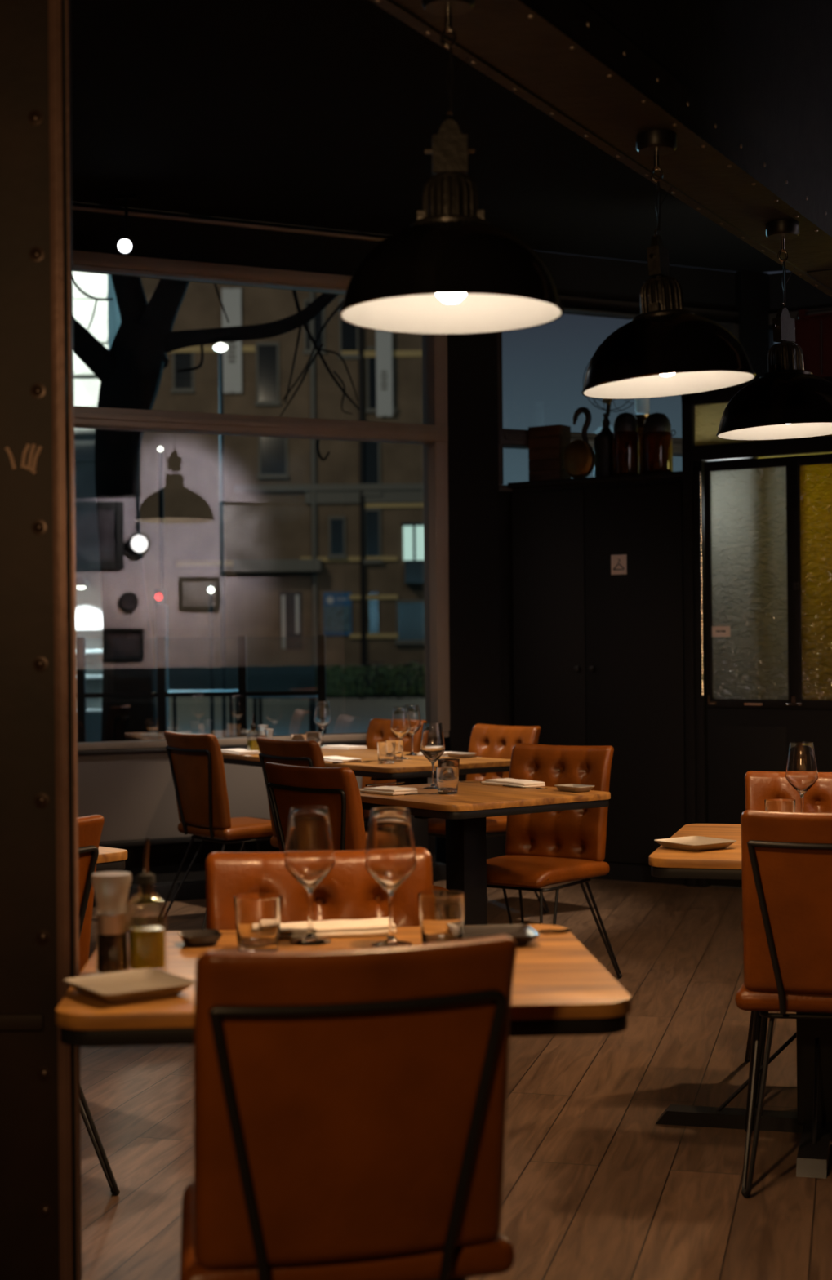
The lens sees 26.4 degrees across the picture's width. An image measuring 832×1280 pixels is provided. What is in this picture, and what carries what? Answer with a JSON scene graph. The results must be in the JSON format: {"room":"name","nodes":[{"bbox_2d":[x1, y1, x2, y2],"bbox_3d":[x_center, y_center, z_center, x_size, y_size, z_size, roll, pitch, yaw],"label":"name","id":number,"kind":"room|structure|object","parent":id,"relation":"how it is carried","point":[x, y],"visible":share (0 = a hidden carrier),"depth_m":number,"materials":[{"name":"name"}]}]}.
{"room":"restaurant dining room","nodes":[
{"label":"restaurant dining room","id":0,"kind":"room"},
{"bbox_2d":[72,201,735,884],"bbox_3d":[-1.385,-0.431,8.989,7.354,3.480,0.210,0,0,-27],"label":"wall","id":1,"kind":"structure","parent":0,"point":[480,538],"depth_m":9.70,"materials":[{"name":"black paint"}]},
{"bbox_2d":[77,740,366,755],"bbox_3d":[-1.350,0.554,8.907,3.320,0.020,0.095,0,0,-27],"label":"trim","id":2,"kind":"structure","parent":1,"relation":"attached to","point":[349,742],"depth_m":8.87,"materials":[{"name":"black metal"}]},
{"bbox_2d":[72,205,384,241],"bbox_3d":[-1.726,-2.136,8.754,4.550,0.015,0.025,0,0,-27],"label":"trim","id":3,"kind":"structure","parent":1,"relation":"attached to","point":[74,207],"depth_m":9.13,"materials":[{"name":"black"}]},
{"bbox_2d":[98,826,368,847],"bbox_3d":[-1.342,1.011,8.899,3.320,0.025,0.070,0,0,-27],"label":"trim","id":4,"kind":"structure","parent":1,"relation":"attached to","point":[186,839],"depth_m":8.88,"materials":[{"name":"black metal"}]},
{"bbox_2d":[72,249,449,751],"bbox_3d":[-1.363,-0.691,8.979,3.392,2.470,0.170,0,0,-27],"label":"window","id":5,"kind":"structure","parent":1,"relation":"in","point":[433,433],"depth_m":9.39,"materials":[{"name":"beige"}]},
{"bbox_2d":[93,862,445,906],"bbox_3d":[-1.331,1.266,8.881,3.320,0.085,0.110,0,0,-27],"label":"baseboard","id":6,"kind":"structure","parent":1,"relation":"attached to","point":[190,889],"depth_m":8.89,"materials":[{"name":"black metal"}]},
{"bbox_2d":[497,295,739,491],"bbox_3d":[1.161,-1.390,10.257,1.661,1.115,0.176,0,0,-27],"label":"window","id":7,"kind":"structure","parent":1,"relation":"in","point":[507,437],"depth_m":10.10,"materials":[{"name":"grey"}]},
{"bbox_2d":[70,0,789,272],"bbox_3d":[0.478,-2.277,3.725,11.400,0.150,13.838,-1,0,0],"label":"ceiling","id":8,"kind":"structure","parent":0,"point":[316,113],"depth_m":7.65,"materials":[{"name":"black"}]},
{"bbox_2d":[115,193,137,254],"bbox_3d":[-1.413,-2.019,8.641,0.104,0.304,0.141,-1,0,0],"label":"ceiling spotlight","id":9,"kind":"object","parent":8,"relation":"attached to","point":[124,242],"visible":1,"depth_m":8.62,"materials":[{"name":"black metal"}]},
{"bbox_2d":[369,0,831,297],"bbox_3d":[-0.592,-1.650,1.893,0.237,1.091,9.200,-1,0,28],"label":"ceiling beam","id":10,"kind":"structure","parent":8,"relation":"attached to","point":[744,87],"depth_m":4.08,"materials":[{"name":"metal"}]},
{"bbox_2d":[338,0,564,334],"bbox_3d":[0.058,-0.838,3.045,0.384,0.562,0.384,-1,0,8],"label":"pendant lamp","id":11,"kind":"object","parent":10,"relation":"hanging from","point":[451,271],"visible":1,"depth_m":2.99,"materials":[{"name":"black metal"}]},
{"bbox_2d":[581,129,755,399],"bbox_3d":[0.558,-0.837,3.946,0.384,0.570,0.384,-1,0,3],"label":"pendant lamp","id":12,"kind":"object","parent":10,"relation":"hanging from","point":[666,349],"visible":1,"depth_m":3.87,"materials":[{"name":"black metal"}]},
{"bbox_2d":[715,219,831,440],"bbox_3d":[1.002,-0.840,4.792,0.384,0.568,0.384,-1,0,-3],"label":"pendant lamp","id":13,"kind":"object","parent":10,"relation":"hanging from","point":[788,401],"visible":1,"depth_m":4.72,"materials":[{"name":"black metal"}]},
{"bbox_2d":[80,878,831,1279],"bbox_3d":[0.513,1.338,3.716,11.400,0.120,13.838,-1,0,0],"label":"floor","id":14,"kind":"structure","parent":0,"point":[593,1188],"depth_m":4.59,"materials":[{"name":"brown wood"}]},
{"bbox_2d":[0,0,82,1279],"bbox_3d":[-0.894,-0.450,3.090,0.652,3.480,0.343,-1,0,0],"label":"column","id":15,"kind":"structure","parent":14,"relation":"on","point":[41,1176],"depth_m":2.93,"materials":[{"name":"brown metal"}]},
{"bbox_2d":[78,814,119,1195],"bbox_3d":[-1.049,0.853,4.178,0.463,0.883,0.585,0,0,-45],"label":"dining chair","id":16,"kind":"object","parent":14,"relation":"on","point":[90,827],"visible":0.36,"depth_m":4.14,"materials":[{"name":"brown leather"}]},
{"bbox_2d":[96,845,127,872],"bbox_3d":[-1.247,0.922,4.572,0.750,0.750,0.750,0,0,-45],"label":"dining table","id":17,"kind":"object","parent":14,"relation":"on","point":[109,859],"visible":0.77,"depth_m":4.53,"materials":[{"name":"brown wood"}]},
{"bbox_2d":[157,730,274,929],"bbox_3d":[-0.840,0.861,8.221,0.585,0.883,0.463,0,0,-36],"label":"dining chair","id":18,"kind":"object","parent":14,"relation":"on","point":[196,761],"visible":0.94,"depth_m":8.05,"materials":[{"name":"brown leather"}]},
{"bbox_2d":[256,737,367,848],"bbox_3d":[-0.353,0.854,7.600,0.585,0.883,0.463,0,0,-37],"label":"dining chair","id":19,"kind":"object","parent":14,"relation":"on","point":[295,753],"visible":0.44,"depth_m":7.43,"materials":[{"name":"brown leather"}]},
{"bbox_2d":[205,847,432,930],"bbox_3d":[-0.152,0.842,3.152,0.463,0.883,0.585,-1,0,-7],"label":"dining chair","id":20,"kind":"object","parent":14,"relation":"on","point":[348,891],"visible":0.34,"depth_m":3.35,"materials":[{"name":"orange leather"}]},
{"bbox_2d":[56,924,631,1047],"bbox_3d":[-0.119,0.907,2.923,0.845,0.750,0.735,-1,0,-4],"label":"dining table","id":21,"kind":"object","parent":14,"relation":"on","point":[559,988],"visible":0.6,"depth_m":2.62,"materials":[{"name":"brown wood"}]},
{"bbox_2d":[91,871,132,972],"bbox_3d":[-0.487,0.454,2.845,0.064,0.163,0.064,-1,0,0],"label":"grinder","id":22,"kind":"object","parent":21,"relation":"on","point":[111,889],"visible":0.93,"depth_m":2.82,"materials":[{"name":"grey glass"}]},
{"bbox_2d":[62,968,195,1003],"bbox_3d":[-0.433,0.524,2.682,0.155,0.020,0.155,0,0,-36],"label":"square plate","id":23,"kind":"object","parent":21,"relation":"on","point":[125,986],"visible":0.98,"depth_m":2.70,"materials":[{"name":"beige ceramic"}]},
{"bbox_2d":[128,838,164,968],"bbox_3d":[-0.434,0.427,2.858,0.062,0.215,0.062,-1,0,-17],"label":"oil bottle","id":24,"kind":"object","parent":21,"relation":"on","point":[146,943],"visible":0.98,"depth_m":2.83,"materials":[{"name":"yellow glass"}]},
{"bbox_2d":[178,928,222,946],"bbox_3d":[-0.379,0.525,3.121,0.070,0.020,0.070,-1,0,-17],"label":"bowl","id":25,"kind":"object","parent":21,"relation":"on","point":[209,937],"visible":1,"depth_m":3.10,"materials":[{"name":"grey ceramic"}]},
{"bbox_2d":[233,893,281,951],"bbox_3d":[-0.271,0.487,3.049,0.083,0.093,0.083,-1,0,0],"label":"water tumbler","id":26,"kind":"object","parent":21,"relation":"on","point":[257,915],"visible":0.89,"depth_m":3.02,"materials":[{"name":"clear glass"}]},
{"bbox_2d":[284,805,335,945],"bbox_3d":[-0.187,0.414,3.132,0.090,0.237,0.090,-1,0,0],"label":"wine glass","id":27,"kind":"object","parent":21,"relation":"on","point":[309,850],"visible":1,"depth_m":3.10,"materials":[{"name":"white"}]},
{"bbox_2d":[279,917,396,938],"bbox_3d":[-0.169,0.522,3.219,0.260,0.020,0.100,-1,0,-6],"label":"folded napkin","id":28,"kind":"object","parent":21,"relation":"on","point":[379,926],"visible":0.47,"depth_m":3.18,"materials":[{"name":"white fabric"}]},
{"bbox_2d":[364,807,416,946],"bbox_3d":[-0.044,0.413,3.096,0.090,0.237,0.090,-1,0,0],"label":"wine glass","id":29,"kind":"object","parent":21,"relation":"on","point":[390,860],"visible":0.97,"depth_m":3.07,"materials":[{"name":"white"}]},
{"bbox_2d":[417,889,466,943],"bbox_3d":[0.045,0.484,3.064,0.083,0.093,0.083,-1,0,0],"label":"water tumbler","id":30,"kind":"object","parent":21,"relation":"on","point":[442,912],"visible":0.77,"depth_m":3.03,"materials":[{"name":"clear glass"}]},
{"bbox_2d":[459,924,539,946],"bbox_3d":[0.134,0.520,3.114,0.150,0.020,0.130,-1,0,-6],"label":"square plate","id":31,"kind":"object","parent":21,"relation":"on","point":[522,934],"visible":0.6,"depth_m":3.16,"materials":[{"name":"grey ceramic"}]},
{"bbox_2d":[535,928,572,933],"bbox_3d":[0.184,0.525,3.191,0.196,0.007,0.022,-1,0,-11],"label":"fork","id":32,"kind":"object","parent":21,"relation":"on","point":[548,931],"visible":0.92,"depth_m":3.20,"materials":[{"name":"silver metal"}]},
{"bbox_2d":[179,934,516,1279],"bbox_3d":[-0.129,0.840,2.555,0.463,0.883,0.585,-1,0,-15],"label":"dining chair","id":33,"kind":"object","parent":14,"relation":"on","point":[349,1104],"visible":1,"depth_m":2.33,"materials":[{"name":"leather"}]},
{"bbox_2d":[264,761,447,890],"bbox_3d":[-0.179,0.849,5.979,0.585,0.883,0.463,0,0,-42],"label":"dining chair","id":34,"kind":"object","parent":14,"relation":"on","point":[335,788],"visible":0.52,"depth_m":5.74,"materials":[{"name":"brown leather"}]},
{"bbox_2d":[222,747,511,850],"bbox_3d":[-0.267,0.922,8.353,0.723,0.750,1.519,0,0,-37],"label":"dining table","id":35,"kind":"object","parent":14,"relation":"on","point":[415,770],"visible":0.37,"depth_m":7.92,"materials":[{"name":"brown wood"}]},
{"bbox_2d":[221,748,259,754],"bbox_3d":[-0.867,0.543,8.666,0.120,0.018,0.201,0,0,-37],"label":"folded napkin","id":36,"kind":"object","parent":35,"relation":"on","point":[233,751],"visible":0.9,"depth_m":8.61,"materials":[{"name":"white fabric"}]},
{"bbox_2d":[247,713,259,751],"bbox_3d":[-0.792,0.455,8.642,0.056,0.194,0.056,0,0,-34],"label":"oil bottle","id":37,"kind":"object","parent":35,"relation":"on","point":[251,744],"visible":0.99,"depth_m":8.63,"materials":[{"name":"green glass"}]},
{"bbox_2d":[257,724,267,737],"bbox_3d":[-0.763,0.487,8.856,0.051,0.130,0.051,-1,0,0],"label":"grinder","id":38,"kind":"object","parent":35,"relation":"on","point":[261,728],"visible":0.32,"depth_m":8.84,"materials":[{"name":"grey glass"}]},
{"bbox_2d":[264,728,273,738],"bbox_3d":[-0.722,0.493,8.717,0.046,0.117,0.046,-1,0,0],"label":"grinder","id":39,"kind":"object","parent":35,"relation":"on","point":[268,731],"visible":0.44,"depth_m":8.70,"materials":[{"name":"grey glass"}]},
{"bbox_2d":[290,733,307,740],"bbox_3d":[-0.566,0.503,8.607,0.083,0.093,0.083,-1,0,0],"label":"water tumbler","id":40,"kind":"object","parent":35,"relation":"on","point":[293,736],"visible":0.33,"depth_m":8.57,"materials":[{"name":"clear glass"}]},
{"bbox_2d":[304,731,321,747],"bbox_3d":[-0.511,0.503,8.816,0.083,0.093,0.083,-1,0,0],"label":"water tumbler","id":41,"kind":"object","parent":35,"relation":"on","point":[312,735],"visible":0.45,"depth_m":8.78,"materials":[{"name":"clear glass"}]},
{"bbox_2d":[313,701,331,746],"bbox_3d":[-0.477,0.432,9.079,0.090,0.237,0.090,-1,0,0],"label":"wine glass","id":42,"kind":"object","parent":35,"relation":"on","point":[322,717],"visible":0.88,"depth_m":9.05,"materials":[{"name":"clear glass"}]},
{"bbox_2d":[323,755,360,762],"bbox_3d":[-0.352,0.537,8.020,0.110,0.017,0.220,0,0,-37],"label":"folded napkin","id":43,"kind":"object","parent":35,"relation":"on","point":[330,758],"visible":0.9,"depth_m":7.96,"materials":[{"name":"white fabric"}]},
{"bbox_2d":[321,744,367,750],"bbox_3d":[-0.363,0.540,8.965,0.120,0.016,0.240,0,0,-37],"label":"folded napkin","id":44,"kind":"object","parent":35,"relation":"on","point":[345,747],"visible":1,"depth_m":8.90,"materials":[{"name":"white fabric"}]},
{"bbox_2d":[377,742,395,764],"bbox_3d":[-0.131,0.497,7.808,0.083,0.093,0.083,-1,0,0],"label":"water tumbler","id":45,"kind":"object","parent":35,"relation":"on","point":[385,750],"visible":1,"depth_m":7.78,"materials":[{"name":"clear glass"}]},
{"bbox_2d":[385,740,403,761],"bbox_3d":[-0.097,0.497,7.947,0.083,0.093,0.083,-1,0,0],"label":"water tumbler","id":46,"kind":"object","parent":35,"relation":"on","point":[399,744],"visible":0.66,"depth_m":7.92,"materials":[{"name":"clear glass"}]},
{"bbox_2d":[391,706,410,759],"bbox_3d":[-0.070,0.425,8.129,0.090,0.237,0.090,-1,0,0],"label":"wine glass","id":47,"kind":"object","parent":35,"relation":"on","point":[400,722],"visible":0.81,"depth_m":8.10,"materials":[{"name":"clear glass"}]},
{"bbox_2d":[404,704,421,755],"bbox_3d":[-0.019,0.426,8.398,0.090,0.237,0.090,-1,0,0],"label":"wine glass","id":48,"kind":"object","parent":35,"relation":"on","point":[413,709],"visible":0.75,"depth_m":8.37,"materials":[{"name":"clear glass"}]},
{"bbox_2d":[445,751,475,757],"bbox_3d":[0.209,0.531,8.196,0.090,0.020,0.130,0,0,-37],"label":"square plate","id":49,"kind":"object","parent":35,"relation":"on","point":[457,754],"visible":1,"depth_m":8.17,"materials":[{"name":"beige ceramic"}]},
{"bbox_2d":[360,718,433,884],"bbox_3d":[-0.266,0.857,9.147,0.585,0.883,0.463,0,0,-40],"label":"dining chair","id":50,"kind":"object","parent":14,"relation":"on","point":[379,730],"visible":0.32,"depth_m":9.32,"materials":[{"name":"brown leather"}]},
{"bbox_2d":[359,780,610,925],"bbox_3d":[0.179,0.913,6.286,0.732,0.750,0.778,0,0,-37],"label":"dining table","id":51,"kind":"object","parent":14,"relation":"on","point":[465,812],"visible":0.61,"depth_m":6.20,"materials":[{"name":"brown wood"}]},
{"bbox_2d":[360,786,417,795],"bbox_3d":[-0.097,0.529,6.254,0.110,0.020,0.201,0,0,-37],"label":"folded napkin","id":52,"kind":"object","parent":51,"relation":"on","point":[388,790],"visible":0.99,"depth_m":6.20,"materials":[{"name":"white fabric"}]},
{"bbox_2d":[364,781,404,786],"bbox_3d":[-0.112,0.518,6.393,0.022,0.007,0.196,-1,0,41],"label":"fork","id":53,"kind":"object","parent":52,"relation":"on","point":[401,782],"visible":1,"depth_m":6.38,"materials":[{"name":"silver metal"}]},
{"bbox_2d":[420,722,444,789],"bbox_3d":[0.061,0.420,6.446,0.090,0.237,0.090,-1,0,0],"label":"wine glass","id":54,"kind":"object","parent":51,"relation":"on","point":[433,743],"visible":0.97,"depth_m":6.42,"materials":[{"name":"clear glass"}]},
{"bbox_2d":[435,766,459,794],"bbox_3d":[0.111,0.491,6.208,0.083,0.093,0.083,-1,0,0],"label":"water tumbler","id":55,"kind":"object","parent":51,"relation":"on","point":[447,777],"visible":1,"depth_m":6.17,"materials":[{"name":"clear glass"}]},
{"bbox_2d":[437,758,459,766],"bbox_3d":[0.122,0.492,6.636,0.083,0.093,0.083,-1,0,0],"label":"water tumbler","id":56,"kind":"object","parent":51,"relation":"on","point":[441,762],"visible":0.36,"depth_m":6.60,"materials":[{"name":"clear glass"}]},
{"bbox_2d":[480,777,545,786],"bbox_3d":[0.357,0.525,6.537,0.110,0.020,0.240,0,0,-37],"label":"folded napkin","id":57,"kind":"object","parent":51,"relation":"on","point":[504,781],"visible":1,"depth_m":6.49,"materials":[{"name":"white fabric"}]},
{"bbox_2d":[502,785,546,789],"bbox_3d":[0.391,0.531,6.408,0.196,0.007,0.022,-1,0,43],"label":"fork","id":58,"kind":"object","parent":51,"relation":"on","point":[502,785],"visible":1,"depth_m":6.41,"materials":[{"name":"silver metal"}]},
{"bbox_2d":[554,783,594,791],"bbox_3d":[0.560,0.523,6.267,0.090,0.020,0.130,0,0,-37],"label":"square plate","id":59,"kind":"object","parent":51,"relation":"on","point":[569,787],"visible":1,"depth_m":6.24,"materials":[{"name":"beige ceramic"}]},
{"bbox_2d":[427,724,549,913],"bbox_3d":[0.267,0.850,8.357,0.585,0.883,0.463,0,0,-42],"label":"dining chair","id":60,"kind":"object","parent":14,"relation":"on","point":[486,740],"visible":0.39,"depth_m":8.46,"materials":[{"name":"brown leather"}]},
{"bbox_2d":[486,743,622,978],"bbox_3d":[0.439,0.844,6.626,0.463,0.883,0.585,-1,0,34],"label":"dining chair","id":61,"kind":"object","parent":14,"relation":"on","point":[543,849],"visible":0.81,"depth_m":6.71,"materials":[{"name":"brown leather"}]},
{"bbox_2d":[507,471,686,885],"bbox_3d":[1.052,0.205,9.688,1.060,2.165,0.381,-1,0,34],"label":"tall cabinet","id":62,"kind":"object","parent":14,"relation":"on","point":[598,655],"visible":0.82,"depth_m":9.49,"materials":[{"name":"black wood"}]},
{"bbox_2d":[528,424,570,481],"bbox_3d":[0.742,-1.029,9.859,0.206,0.310,0.126,-1,0,34],"label":"wooden crate","id":63,"kind":"object","parent":62,"relation":"on","point":[545,453],"visible":0.77,"depth_m":9.80,"materials":[{"name":"brown wood"}]},
{"bbox_2d":[563,406,595,478],"bbox_3d":[0.889,-1.073,9.677,0.176,0.392,0.070,-1,0,34],"label":"jug","id":64,"kind":"object","parent":62,"relation":"on","point":[579,458],"visible":1,"depth_m":9.64,"materials":[{"name":"gold metal"}]},
{"bbox_2d":[582,362,637,476],"bbox_3d":[1.075,-1.229,9.665,0.334,0.702,0.150,-1,0,34],"label":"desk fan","id":65,"kind":"object","parent":62,"relation":"on","point":[602,442],"visible":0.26,"depth_m":9.64,"materials":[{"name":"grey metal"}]},
{"bbox_2d":[610,554,626,574],"bbox_3d":[1.081,-0.402,9.464,0.092,0.105,0.008,-1,0,34],"label":"sign","id":66,"kind":"object","parent":62,"relation":"attached to","point":[618,562],"visible":1,"depth_m":9.46,"materials":[{"name":"beige"}]},
{"bbox_2d":[612,412,642,475],"bbox_3d":[1.134,-1.055,9.587,0.148,0.352,0.148,-1,0,-11],"label":"jar","id":67,"kind":"object","parent":62,"relation":"on","point":[625,437],"visible":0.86,"depth_m":9.53,"materials":[{"name":"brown glass"}]},
{"bbox_2d":[634,398,648,473],"bbox_3d":[1.237,-1.159,9.698,0.170,0.560,0.170,-1,0,34],"label":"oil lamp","id":68,"kind":"object","parent":62,"relation":"on","point":[642,405],"visible":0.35,"depth_m":9.66,"materials":[{"name":"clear glass"}]},
{"bbox_2d":[641,412,675,473],"bbox_3d":[1.290,-1.049,9.495,0.164,0.337,0.164,-1,0,-10],"label":"jar","id":69,"kind":"object","parent":62,"relation":"on","point":[656,438],"visible":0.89,"depth_m":9.43,"materials":[{"name":"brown glass"}]},
{"bbox_2d":[648,823,831,1178],"bbox_3d":[1.044,0.900,4.616,0.840,0.750,0.850,-1,0,15],"label":"dining table","id":70,"kind":"object","parent":14,"relation":"on","point":[812,1118],"visible":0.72,"depth_m":4.56,"materials":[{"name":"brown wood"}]},
{"bbox_2d":[653,835,736,851],"bbox_3d":[0.708,0.518,4.504,0.155,0.020,0.155,0,0,-36],"label":"square plate","id":71,"kind":"object","parent":70,"relation":"on","point":[692,843],"visible":1,"depth_m":4.50,"materials":[{"name":"beige ceramic"}]},
{"bbox_2d":[764,798,795,812],"bbox_3d":[0.984,0.479,4.797,0.083,0.093,0.083,-1,0,0],"label":"water tumbler","id":72,"kind":"object","parent":70,"relation":"on","point":[784,805],"visible":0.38,"depth_m":4.76,"materials":[{"name":"clear glass"}]},
{"bbox_2d":[785,742,817,812],"bbox_3d":[1.084,0.407,4.988,0.090,0.237,0.090,-1,0,0],"label":"wine glass","id":73,"kind":"object","parent":70,"relation":"on","point":[801,770],"visible":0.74,"depth_m":4.96,"materials":[{"name":"clear glass"}]},
{"bbox_2d":[734,809,831,1197],"bbox_3d":[1.009,0.833,4.308,0.463,0.883,0.585,-1,0,10],"label":"dining chair","id":74,"kind":"object","parent":14,"relation":"on","point":[786,857],"visible":1,"depth_m":4.11,"materials":[{"name":"brown leather"}]},
{"bbox_2d":[740,770,831,1109],"bbox_3d":[1.164,0.834,5.077,0.463,0.883,0.585,-1,0,10],"label":"dining chair","id":75,"kind":"object","parent":14,"relation":"on","point":[759,786],"visible":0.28,"depth_m":5.29,"materials":[{"name":"brown leather"}]},
{"bbox_2d":[680,377,831,887],"bbox_3d":[2.707,-0.021,8.435,3.097,2.588,0.094,-1,0,34],"label":"door frame","id":76,"kind":"structure","parent":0,"point":[702,412],"depth_m":9.22,"materials":[{"name":"black wood"}]},
{"bbox_2d":[698,453,831,887],"bbox_3d":[1.986,0.169,8.886,1.194,2.195,0.092,-1,0,33],"label":"door","id":77,"kind":"structure","parent":76,"relation":"in","point":[768,521],"depth_m":9.04,"materials":[{"name":"black wood"}]},
{"bbox_2d":[711,626,729,636],"bbox_3d":[1.574,-0.044,9.170,0.105,0.056,0.003,-1,0,34],"label":"sticker","id":78,"kind":"object","parent":77,"relation":"attached to","point":[717,631],"visible":1,"depth_m":9.17,"materials":[{"name":"beige paper"}]},
{"bbox_2d":[793,308,831,377],"bbox_3d":[2.061,-1.484,8.870,0.340,0.360,0.107,-1,0,34],"label":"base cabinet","id":79,"kind":"object","parent":76,"relation":"on","point":[813,332],"visible":0.84,"depth_m":8.86,"materials":[{"name":"red paint"}]},
{"bbox_2d":[760,452,831,457],"bbox_3d":[3.039,0.017,9.305,2.700,2.500,0.050,-1,0,34],"label":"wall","id":80,"kind":"structure","parent":0,"point":[829,452],"depth_m":9.88,"materials":[{"name":"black paint"}]},
{"bbox_2d":[768,271,831,314],"bbox_3d":[3.614,-0.477,9.904,3.400,3.480,0.160,-1,0,30],"label":"wall","id":81,"kind":"structure","parent":0,"point":[800,294],"depth_m":10.59,"materials":[{"name":"black paint"}]},
{"bbox_2d":[734,270,768,459],"bbox_3d":[1.990,-0.459,10.684,0.200,3.480,0.220,0,0,-27],"label":"trim","id":82,"kind":"structure","parent":81,"relation":"attached to","point":[751,287],"depth_m":10.59,"materials":[{"name":"black wood"}]},
{"bbox_2d":[768,306,831,348],"bbox_3d":[2.896,-0.729,10.266,1.810,2.470,0.176,-1,0,30],"label":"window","id":83,"kind":"structure","parent":81,"relation":"in","point":[793,314],"depth_m":10.62,"materials":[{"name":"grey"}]},
{"label":"outside","id":84,"kind":"structure","parent":0,"visible":0},
{"bbox_2d":[155,695,435,847],"bbox_3d":[-3.983,1.767,71.996,120.000,0.200,125.000,-1,0,0],"label":"street","id":85,"kind":"structure","parent":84,"point":[349,714],"depth_m":38.23,"materials":[{"name":"grey asphalt"}]},
{"bbox_2d":[72,271,121,742],"bbox_3d":[-3.822,-1.350,19.453,1.111,6.045,1.100,-1,0,0],"label":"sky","id":86,"kind":"structure","parent":85,"relation":"on","point":[106,322],"depth_m":19.00,"materials":[{"name":"white"}]},
{"bbox_2d":[75,574,90,589],"bbox_3d":[-3.547,-0.616,18.837,0.200,0.162,0.312,-1,0,0],"label":"wall lamp","id":87,"kind":"object","parent":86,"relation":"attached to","point":[82,583],"visible":0.91,"depth_m":18.73,"materials":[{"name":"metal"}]},
{"bbox_2d":[157,446,164,588],"bbox_3d":[-2.861,-0.326,20.006,0.060,3.712,0.080,-1,0,0],"label":"street lamp","id":88,"kind":"object","parent":85,"relation":"on","point":[161,483],"visible":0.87,"depth_m":20.00,"materials":[{"name":"black metal"}]},
{"bbox_2d":[155,588,168,738],"bbox_3d":[-2.573,0.503,17.995,0.115,2.039,0.107,-1,0,0],"label":"traffic signal","id":89,"kind":"object","parent":85,"relation":"on","point":[161,606],"visible":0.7,"depth_m":17.95,"materials":[{"name":"grey metal"}]},
{"bbox_2d":[75,635,326,742],"bbox_3d":[-1.985,0.740,12.298,2.727,1.525,0.055,-1,0,0],"label":"railing","id":90,"kind":"object","parent":85,"relation":"on","point":[242,693],"visible":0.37,"depth_m":12.27,"materials":[{"name":"black metal"}]},
{"bbox_2d":[168,689,238,737],"bbox_3d":[-3.004,1.130,24.997,1.076,0.826,1.000,-1,0,0],"label":"table","id":91,"kind":"object","parent":85,"relation":"on","point":[231,698],"visible":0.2,"depth_m":25.33,"materials":[{"name":"grey"}]},
{"bbox_2d":[207,586,214,734],"bbox_3d":[-2.991,0.382,25.997,0.100,2.328,0.100,-1,0,0],"label":"street lamp","id":92,"kind":"object","parent":85,"relation":"on","point":[211,589],"visible":0.93,"depth_m":25.99,"materials":[{"name":"black metal"}]},
{"bbox_2d":[72,204,359,741],"bbox_3d":[-1.617,-1.338,13.594,2.690,5.758,0.906,-1,0,0],"label":"street tree","id":93,"kind":"object","parent":85,"relation":"on","point":[130,374],"visible":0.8,"depth_m":13.46,"materials":[{"name":"black plant"}]},
{"bbox_2d":[213,342,227,737],"bbox_3d":[-2.832,-1.406,25.993,0.210,5.900,0.140,-1,0,0],"label":"street lamp","id":94,"kind":"object","parent":85,"relation":"on","point":[220,347],"visible":0.92,"depth_m":25.99,"materials":[{"name":"black metal"}]},
{"bbox_2d":[73,201,425,666],"bbox_3d":[-15.670,-15.015,97.335,38.306,33.710,7.661,-1,0,0],"label":"apartment building","id":95,"kind":"structure","parent":85,"relation":"on","point":[300,526],"depth_m":95.00,"materials":[{"name":"brown paint"}]},
{"bbox_2d":[222,287,242,394],"bbox_3d":[-9.798,-15.961,94.756,1.036,5.624,0.566,-1,0,0],"label":"banner","id":96,"kind":"object","parent":95,"relation":"attached to","point":[231,297],"visible":0.92,"depth_m":94.47,"materials":[{"name":"grey fabric"}]},
{"bbox_2d":[323,591,351,635],"bbox_3d":[-4.188,-1.400,94.859,1.497,2.303,0.089,-1,0,0],"label":"poster","id":97,"kind":"object","parent":95,"relation":"attached to","point":[337,606],"visible":0.98,"depth_m":94.82,"materials":[{"name":"blue paper"}]},
{"bbox_2d":[324,605,350,631],"bbox_3d":[-4.185,-1.123,94.831,1.377,1.382,0.030,-1,0,0],"label":"print","id":98,"kind":"object","parent":97,"relation":"attached to","point":[337,618],"depth_m":94.82},
{"bbox_2d":[375,329,392,417],"bbox_3d":[-1.693,-14.370,94.752,0.864,4.934,0.566,-1,0,0],"label":"banner","id":99,"kind":"object","parent":95,"relation":"attached to","point":[383,339],"visible":0.83,"depth_m":94.47,"materials":[{"name":"grey fabric"}]},
{"bbox_2d":[154,664,384,692],"bbox_3d":[-4.456,1.208,53.997,7.000,0.840,0.350,-1,0,0],"label":"wall","id":100,"kind":"structure","parent":85,"relation":"on","point":[282,677],"depth_m":53.83,"materials":[{"name":"grey"}]},
{"bbox_2d":[248,695,317,736],"bbox_3d":[-1.838,1.140,24.997,0.954,0.785,1.000,-1,0,0],"label":"table","id":101,"kind":"object","parent":85,"relation":"on","point":[313,726],"visible":0.41,"depth_m":24.55,"materials":[{"name":"grey"}]},
{"bbox_2d":[315,661,425,696],"bbox_3d":[-0.982,1.085,50.397,3.722,0.982,1.083,-1,0,0],"label":"hedge","id":102,"kind":"object","parent":85,"relation":"on","point":[340,681],"visible":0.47,"depth_m":50.02,"materials":[{"name":"green plant"}]},
{"bbox_2d":[355,660,385,698],"bbox_3d":[-1.226,1.065,47.998,0.571,1.030,1.674,-1,0,27],"label":"bicycle","id":103,"kind":"object","parent":85,"relation":"on","point":[367,665],"visible":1,"depth_m":47.97,"materials":[{"name":"black metal"}]},
{"bbox_2d":[391,659,425,698],"bbox_3d":[-0.106,1.054,47.998,0.571,1.030,1.674,-1,0,38],"label":"bicycle","id":104,"kind":"object","parent":85,"relation":"on","point":[404,664],"visible":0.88,"depth_m":47.86,"materials":[{"name":"black metal"}]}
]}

